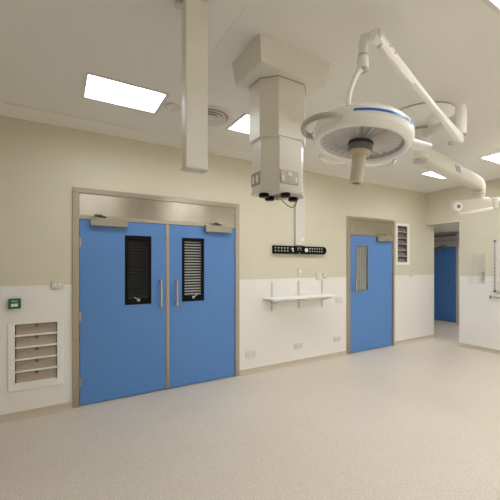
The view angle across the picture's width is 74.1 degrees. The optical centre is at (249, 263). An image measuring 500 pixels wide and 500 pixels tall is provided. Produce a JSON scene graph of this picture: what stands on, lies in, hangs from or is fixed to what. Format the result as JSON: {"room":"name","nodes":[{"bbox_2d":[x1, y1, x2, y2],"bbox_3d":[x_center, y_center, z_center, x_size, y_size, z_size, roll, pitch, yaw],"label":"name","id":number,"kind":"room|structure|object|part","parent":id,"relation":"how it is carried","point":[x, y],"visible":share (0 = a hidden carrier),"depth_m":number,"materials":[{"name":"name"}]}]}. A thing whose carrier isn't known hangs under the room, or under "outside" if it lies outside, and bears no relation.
{"room":"hospital interior","nodes":[
{"label":"hospital interior","id":0,"kind":"room"},
{"bbox_2d":[8,298,20,308],"bbox_3d":[-2.433,0.409,3.423,0.106,0.102,0.054,0,0,-30],"label":"button","id":1,"kind":"object","parent":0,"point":[15,303],"depth_m":3.40,"materials":[{"name":"green plastic"}]},
{"bbox_2d":[128,239,147,297],"bbox_3d":[-1.384,0.053,4.090,0.240,0.714,0.012,0,0,-30],"label":"blind","id":2,"kind":"object","parent":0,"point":[137,248],"depth_m":4.10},
{"bbox_2d":[185,241,200,294],"bbox_3d":[-0.771,0.053,4.452,0.238,0.708,0.016,0,0,-30],"label":"blind","id":3,"kind":"object","parent":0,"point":[192,248],"depth_m":4.46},
{"bbox_2d":[0,115,433,414],"bbox_3d":[-0.424,0.045,4.729,10.270,3.140,0.160,0,0,-30],"label":"wall","id":4,"kind":"structure","parent":0,"point":[41,163],"depth_m":4.71,"materials":[{"name":"beige paint"}]},
{"bbox_2d":[8,320,63,391],"bbox_3d":[-2.309,0.969,3.589,0.500,0.708,0.132,0,0,-30],"label":"air vent","id":5,"kind":"object","parent":4,"relation":"in","point":[35,349],"visible":0.98,"depth_m":3.55,"materials":[{"name":"white plastic"}]},
{"bbox_3d":[-2.289,0.752,3.551,0.375,0.015,0.038,0,0,-30],"label":"blade","id":6,"kind":"part","parent":5,"relation":"part of","materials":[{"name":"white plastic"}]},
{"bbox_3d":[-2.289,0.878,3.551,0.375,0.015,0.038,0,0,-30],"label":"blade","id":7,"kind":"part","parent":5,"relation":"part of","materials":[{"name":"white plastic"}]},
{"bbox_3d":[-2.289,1.004,3.551,0.375,0.015,0.038,0,0,-30],"label":"blade","id":8,"kind":"part","parent":5,"relation":"part of","materials":[{"name":"white plastic"}]},
{"bbox_3d":[-2.289,1.130,3.551,0.375,0.015,0.038,0,0,-30],"label":"blade","id":9,"kind":"part","parent":5,"relation":"part of","materials":[{"name":"white plastic"}]},
{"bbox_3d":[-2.289,1.256,3.551,0.375,0.015,0.038,0,0,-30],"label":"blade","id":10,"kind":"part","parent":5,"relation":"part of","materials":[{"name":"white plastic"}]},
{"bbox_2d":[52,280,63,288],"bbox_3d":[-2.111,0.227,3.633,0.112,0.092,0.017,0,0,-30],"label":"light switch","id":11,"kind":"object","parent":4,"relation":"attached to","point":[58,284],"visible":1,"depth_m":3.63,"materials":[{"name":"white plastic"}]},
{"bbox_2d":[78,214,167,404],"bbox_3d":[-1.492,0.514,3.979,1.024,2.178,0.148,0,0,-30],"label":"door","id":12,"kind":"structure","parent":4,"relation":"in","point":[123,314],"depth_m":3.97,"materials":[{"name":"blue laminate"}]},
{"bbox_3d":[-1.124,0.371,4.182,0.036,0.352,0.068,0,0,-30],"label":"pull handle","id":13,"kind":"part","parent":12,"relation":"part of","materials":[{"name":"metal"}]},
{"bbox_2d":[72,187,238,407],"bbox_3d":[-1.105,0.375,4.301,2.129,2.480,0.146,0,0,-30],"label":"door frame","id":14,"kind":"structure","parent":4,"relation":"attached to","point":[86,202],"depth_m":4.05,"materials":[{"name":"metal"}]},
{"bbox_3d":[-1.086,-0.659,4.273,1.993,0.292,0.054,0,0,-30],"label":"transom panel","id":15,"kind":"part","parent":14,"relation":"part of","materials":[{"name":"metal"}]},
{"bbox_3d":[-1.071,-0.535,4.248,1.993,0.045,0.004,0,0,-30],"label":"transom rail","id":16,"kind":"part","parent":14,"relation":"part of","materials":[{"name":"metal"}]},
{"bbox_2d":[168,223,236,388],"bbox_3d":[-0.618,0.515,4.494,1.000,2.176,0.148,0,0,-30],"label":"door","id":17,"kind":"structure","parent":4,"relation":"in","point":[202,305],"depth_m":4.50,"materials":[{"name":"blue laminate"}]},
{"bbox_3d":[-0.947,0.374,4.287,0.036,0.338,0.068,0,0,-30],"label":"pull handle","id":18,"kind":"part","parent":17,"relation":"part of","materials":[{"name":"metal"}]},
{"bbox_2d":[0,334,434,423],"bbox_3d":[-0.327,1.579,4.664,10.170,0.072,0.050,0,0,-30],"label":"baseboard","id":19,"kind":"structure","parent":4,"relation":"attached to","point":[10,417],"depth_m":4.90,"materials":[{"name":"beige plastic"}]},
{"bbox_2d":[0,102,439,192],"bbox_3d":[-0.389,-1.520,4.454,9.850,0.003,0.350,0,0,-30],"label":"trim","id":20,"kind":"structure","parent":4,"relation":"attached to","point":[6,109],"depth_m":3.91,"materials":[{"name":"paint"}]},
{"bbox_2d":[246,350,255,357],"bbox_3d":[0.013,1.330,4.884,0.165,0.095,0.016,0,0,-30],"label":"wall socket","id":21,"kind":"object","parent":4,"relation":"attached to","point":[249,354],"visible":1,"depth_m":4.88,"materials":[{"name":"white plastic"}]},
{"bbox_2d":[294,343,301,348],"bbox_3d":[0.780,1.322,5.336,0.165,0.090,0.016,0,0,-30],"label":"wall socket","id":22,"kind":"object","parent":4,"relation":"attached to","point":[297,345],"visible":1,"depth_m":5.33,"materials":[{"name":"white plastic"}]},
{"bbox_2d":[263,280,334,310],"bbox_3d":[0.799,0.492,5.191,1.245,0.445,0.285,0,0,-30],"label":"wall shelf","id":23,"kind":"object","parent":4,"relation":"attached to","point":[322,296],"visible":1,"depth_m":5.14,"materials":[{"name":"white plastic"}]},
{"bbox_2d":[272,245,325,253],"bbox_3d":[0.818,-0.224,5.332,1.078,0.125,0.062,0,0,-30],"label":"panel","id":24,"kind":"object","parent":4,"relation":"attached to","point":[276,249],"visible":1,"depth_m":5.27,"materials":[{"name":"black plastic"}]},
{"bbox_2d":[294,170,304,245],"bbox_3d":[0.804,-0.909,5.327,0.192,1.219,0.056,0,0,-30],"label":"duct","id":25,"kind":"object","parent":4,"relation":"attached to","point":[299,209],"visible":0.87,"depth_m":5.30,"materials":[{"name":"white plastic"}]},
{"bbox_2d":[316,273,320,278],"bbox_3d":[1.147,0.203,5.550,0.090,0.110,0.020,0,0,-30],"label":"wall socket","id":26,"kind":"object","parent":4,"relation":"attached to","point":[318,275],"visible":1,"depth_m":5.54,"materials":[{"name":"white plastic"}]},
{"bbox_2d":[322,273,326,278],"bbox_3d":[1.268,0.200,5.612,0.075,0.100,0.036,0,0,-30],"label":"wall socket","id":27,"kind":"object","parent":4,"relation":"attached to","point":[324,275],"visible":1,"depth_m":5.60,"materials":[{"name":"white plastic"}]},
{"bbox_2d":[334,336,340,341],"bbox_3d":[1.521,1.310,5.772,0.160,0.090,0.016,0,0,-30],"label":"wall socket","id":28,"kind":"object","parent":4,"relation":"attached to","point":[338,338],"visible":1,"depth_m":5.77,"materials":[{"name":"white plastic"}]},
{"bbox_2d":[336,297,342,302],"bbox_3d":[1.564,0.632,5.798,0.165,0.098,0.016,0,0,-30],"label":"wall socket","id":29,"kind":"object","parent":4,"relation":"attached to","point":[338,299],"visible":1,"depth_m":5.79,"materials":[{"name":"white plastic"}]},
{"bbox_2d":[346,216,394,354],"bbox_3d":[2.260,0.378,6.283,1.321,2.475,0.146,0,0,-30],"label":"door frame","id":30,"kind":"structure","parent":4,"relation":"attached to","point":[359,226],"depth_m":6.13,"materials":[{"name":"metal"}]},
{"bbox_3d":[2.288,-0.662,6.260,1.176,0.275,0.054,0,0,-30],"label":"transom panel","id":31,"kind":"part","parent":30,"relation":"part of","materials":[{"name":"metal"}]},
{"bbox_3d":[2.302,-0.547,6.235,1.176,0.045,0.004,0,0,-30],"label":"transom rail","id":32,"kind":"part","parent":30,"relation":"part of","materials":[{"name":"metal"}]},
{"bbox_2d":[350,234,392,352],"bbox_3d":[2.322,0.514,6.222,1.185,2.178,0.141,0,0,-30],"label":"door","id":33,"kind":"structure","parent":4,"relation":"in","point":[371,294],"depth_m":6.21,"materials":[{"name":"blue laminate"}]},
{"bbox_2d":[357,246,366,289],"bbox_3d":[2.058,0.073,6.117,0.291,0.795,0.030,0,0,-30],"label":"blind","id":34,"kind":"object","parent":33,"relation":"attached to","point":[361,250],"depth_m":6.14,"materials":[{"name":"white plastic"}]},
{"bbox_3d":[2.064,0.073,6.107,0.154,0.815,0.003,0,0,-30],"label":"blind cord","id":35,"kind":"part","parent":33,"relation":"part of","materials":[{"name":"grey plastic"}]},
{"bbox_2d":[396,223,409,264],"bbox_3d":[3.060,-0.400,6.756,0.440,0.834,0.142,0,0,-30],"label":"air vent","id":36,"kind":"object","parent":4,"relation":"in","point":[402,230],"visible":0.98,"depth_m":6.76,"materials":[{"name":"white plastic"}]},
{"bbox_2d":[0,319,499,499],"bbox_3d":[1.737,1.675,3.750,13.000,0.120,10.500,0,0,-30],"label":"floor","id":37,"kind":"structure","parent":0,"point":[420,420],"depth_m":3.05,"materials":[{"name":"plastic"}]},
{"bbox_2d":[0,0,499,189],"bbox_3d":[1.301,-1.575,1.584,10.050,0.100,7.210,0,0,-30],"label":"ceiling","id":38,"kind":"structure","parent":0,"point":[451,47],"depth_m":2.43,"materials":[{"name":"paint"}]},
{"bbox_2d":[81,71,169,114],"bbox_3d":[-1.130,-1.562,2.993,0.691,0.086,0.468,0,0,-30],"label":"ceiling light","id":39,"kind":"object","parent":38,"relation":"attached to","point":[95,87],"visible":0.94,"depth_m":3.06,"materials":[{"name":"white plastic"}]},
{"bbox_2d":[86,75,161,105],"bbox_3d":[-1.130,-1.590,2.993,0.626,0.010,0.411,0,0,-30],"label":"diffuser","id":40,"kind":"object","parent":39,"relation":"attached to","point":[98,86],"depth_m":3.06,"materials":[{"name":"white plastic"}]},
{"bbox_2d":[165,103,180,111],"bbox_3d":[-0.750,-1.506,3.214,0.156,0.032,0.156,0,0,-30],"label":"smoke detector","id":41,"kind":"object","parent":38,"relation":"attached to","point":[171,107],"visible":1,"depth_m":3.18,"materials":[{"name":"white plastic"}]},
{"bbox_2d":[174,0,208,173],"bbox_3d":[-0.346,-1.034,1.941,0.175,0.977,0.125,0,0,-30],"label":"post","id":42,"kind":"object","parent":38,"relation":"hanging from","point":[194,12],"visible":1,"depth_m":1.90,"materials":[{"name":"white metal"}]},
{"bbox_2d":[153,0,252,131],"bbox_3d":[0.550,-1.524,0.997,0.008,0.002,6.560,0,0,-30],"label":"trim","id":43,"kind":"structure","parent":38,"relation":"attached to","point":[251,0],"depth_m":2.23,"materials":[{"name":"paint"}]},
{"bbox_2d":[208,105,233,126],"bbox_3d":[-0.414,-1.510,3.412,0.490,0.029,0.490,0,0,-30],"label":"ceiling vent","id":44,"kind":"object","parent":38,"relation":"in","point":[217,115],"visible":0.58,"depth_m":3.38,"materials":[{"name":"grey plastic"}]},
{"bbox_2d":[225,113,248,134],"bbox_3d":[0.131,-1.562,3.709,0.691,0.086,0.468,0,0,-30],"label":"ceiling light","id":45,"kind":"object","parent":38,"relation":"attached to","point":[241,125],"visible":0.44,"depth_m":3.75,"materials":[{"name":"white plastic"}]},
{"bbox_2d":[234,115,248,127],"bbox_3d":[0.131,-1.590,3.709,0.626,0.010,0.411,0,0,-30],"label":"diffuser","id":46,"kind":"object","parent":45,"relation":"attached to","point":[244,122],"depth_m":3.73,"materials":[{"name":"white plastic"}]},
{"bbox_2d":[233,34,329,207],"bbox_3d":[0.238,-0.987,2.520,0.632,1.076,0.398,0,0,-30],"label":"pendant","id":47,"kind":"object","parent":38,"relation":"hanging from","point":[279,77],"visible":1,"depth_m":2.42,"materials":[{"name":"grey plastic"}]},
{"bbox_2d":[251,171,259,186],"bbox_3d":[0.043,-0.638,2.491,0.008,0.097,0.118,0,0,-30],"label":"socket","id":48,"kind":"object","parent":47,"relation":"attached to","point":[255,176],"depth_m":2.49,"materials":[{"name":"white plastic"}]},
{"bbox_2d":[259,192,268,197],"bbox_3d":[0.104,-0.510,2.464,0.076,0.031,0.075,0,0,-30],"label":"outlet","id":49,"kind":"object","parent":47,"relation":"attached to","point":[261,194],"depth_m":2.43,"materials":[{"name":"black plastic"}]},
{"bbox_3d":[0.147,-0.645,2.417,0.090,0.084,0.004,0,0,15],"label":"label plate","id":50,"kind":"part","parent":47,"relation":"part of","materials":[{"name":"beige metal"}]},
{"bbox_2d":[265,196,274,200],"bbox_3d":[0.154,-0.510,2.586,0.076,0.031,0.075,0,0,-30],"label":"outlet","id":51,"kind":"object","parent":47,"relation":"attached to","point":[271,198],"depth_m":2.56,"materials":[{"name":"black plastic"}]},
{"bbox_3d":[0.242,-0.535,2.554,0.415,0.020,0.251,0,0,-30],"label":"plate","id":52,"kind":"part","parent":47,"relation":"part of","materials":[{"name":"white metal"}]},
{"bbox_2d":[280,192,290,197],"bbox_3d":[0.264,-0.510,2.459,0.076,0.031,0.075,0,0,-30],"label":"outlet","id":53,"kind":"object","parent":47,"relation":"attached to","point":[282,194],"depth_m":2.43,"materials":[{"name":"black plastic"}]},
{"bbox_2d":[280,169,298,184],"bbox_3d":[0.291,-0.638,2.442,0.170,0.097,0.008,0,0,-30],"label":"socket","id":54,"kind":"object","parent":47,"relation":"attached to","point":[287,176],"depth_m":2.44,"materials":[{"name":"white plastic"}]},
{"bbox_2d":[288,197,297,201],"bbox_3d":[0.340,-0.510,2.614,0.076,0.031,0.075,0,0,-30],"label":"outlet","id":55,"kind":"object","parent":47,"relation":"attached to","point":[291,199],"depth_m":2.59,"materials":[{"name":"black plastic"}]},
{"bbox_2d":[301,28,499,214],"bbox_3d":[2.055,-1.002,3.384,4.606,1.047,1.304,0,0,-34],"label":"light","id":56,"kind":"object","parent":38,"relation":"hanging from","point":[359,134],"visible":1,"depth_m":2.07,"materials":[{"name":"white metal"}]},
{"bbox_3d":[0.659,-0.581,1.992,0.132,0.205,0.132,0,0,-30],"label":"handle","id":57,"kind":"part","parent":56,"relation":"part of","materials":[{"name":"beige plastic"}]},
{"bbox_3d":[0.963,-1.313,2.175,0.449,0.121,0.038,0,0,-41],"label":"arm","id":58,"kind":"part","parent":56,"relation":"part of","materials":[{"name":"white metal"}]},
{"bbox_3d":[1.308,-1.241,2.471,1.489,0.355,0.307,0,0,-30],"label":"spring arm","id":59,"kind":"part","parent":56,"relation":"part of","materials":[{"name":"white metal"}]},
{"bbox_3d":[1.823,-1.310,3.152,0.108,0.110,0.434,0,0,-14],"label":"extension arm","id":60,"kind":"part","parent":56,"relation":"part of","materials":[{"name":"white metal"}]},
{"bbox_3d":[2.551,-1.101,4.101,1.992,0.233,0.160,0,0,-41],"label":"equipment arm","id":61,"kind":"part","parent":56,"relation":"part of","materials":[{"name":"metal"}]},
{"bbox_2d":[420,171,445,178],"bbox_3d":[3.266,-1.562,5.568,0.691,0.086,0.468,0,0,-30],"label":"ceiling light","id":62,"kind":"object","parent":38,"relation":"attached to","point":[429,173],"visible":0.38,"depth_m":5.75,"materials":[{"name":"white plastic"}]},
{"bbox_2d":[479,152,499,164],"bbox_3d":[3.683,-1.562,4.722,0.691,0.086,0.468,0,0,-30],"label":"ceiling light","id":63,"kind":"object","parent":38,"relation":"attached to","point":[494,158],"visible":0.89,"depth_m":4.88,"materials":[{"name":"white plastic"}]},
{"bbox_2d":[491,153,499,159],"bbox_3d":[3.683,-1.590,4.722,0.626,0.010,0.411,0,0,-30],"label":"diffuser","id":64,"kind":"object","parent":63,"relation":"attached to","point":[497,156],"depth_m":4.90,"materials":[{"name":"white plastic"}]},
{"bbox_2d":[481,0,499,14],"bbox_3d":[1.695,-1.562,1.851,0.691,0.086,0.468,0,0,-30],"label":"ceiling light","id":65,"kind":"object","parent":38,"relation":"attached to","point":[494,5],"visible":1,"depth_m":1.95,"materials":[{"name":"white plastic"}]},
{"bbox_2d":[434,223,458,233],"bbox_3d":[5.005,-0.935,7.996,2.660,0.100,6.500,0,0,-30],"label":"ceiling","id":66,"kind":"structure","parent":0,"point":[453,227],"depth_m":8.25,"materials":[{"name":"paint"}]},
{"bbox_2d":[434,232,458,321],"bbox_3d":[6.077,0.315,8.628,0.170,2.600,6.300,0,0,-30],"label":"wall","id":67,"kind":"structure","parent":0,"point":[449,232],"depth_m":9.36,"materials":[{"name":"beige paint"}]},
{"bbox_2d":[434,245,455,321],"bbox_3d":[5.337,0.533,9.465,0.244,2.135,0.965,0,0,-30],"label":"door","id":68,"kind":"structure","parent":67,"relation":"in","point":[444,257],"depth_m":9.33,"materials":[{"name":"blue laminate"}]},
{"bbox_2d":[434,233,458,322],"bbox_3d":[5.421,0.390,9.515,0.060,2.450,1.125,0,0,-30],"label":"door frame","id":69,"kind":"structure","parent":67,"relation":"attached to","point":[451,240],"depth_m":9.07,"materials":[{"name":"grey metal"}]},
{"bbox_3d":[5.429,-0.630,9.520,0.039,0.290,0.985,0,0,-30],"label":"transom panel","id":70,"kind":"part","parent":69,"relation":"part of","materials":[{"name":"grey metal"}]},
{"bbox_2d":[425,179,499,349],"bbox_3d":[5.630,0.045,4.076,0.140,3.140,7.110,0,0,-30],"label":"wall","id":71,"kind":"structure","parent":0,"point":[479,315],"depth_m":6.26,"materials":[{"name":"beige paint"}]},
{"bbox_2d":[469,253,484,283],"bbox_3d":[4.240,0.080,6.196,0.104,0.570,0.250,0,0,-30],"label":"rack","id":72,"kind":"object","parent":71,"relation":"attached to","point":[474,257],"visible":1,"depth_m":6.17,"materials":[{"name":"white plastic"}]},
{"bbox_2d":[458,343,499,354],"bbox_3d":[5.698,1.579,3.774,0.050,0.072,6.320,0,0,-30],"label":"baseboard","id":73,"kind":"structure","parent":71,"relation":"attached to","point":[493,351],"depth_m":6.18,"materials":[{"name":"beige plastic"}]},
{"bbox_2d":[493,240,499,291],"bbox_3d":[4.633,0.037,5.578,0.046,0.923,0.910,0,0,-30],"label":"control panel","id":74,"kind":"object","parent":71,"relation":"attached to","point":[496,243],"visible":1,"depth_m":5.93,"materials":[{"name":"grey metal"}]}
]}

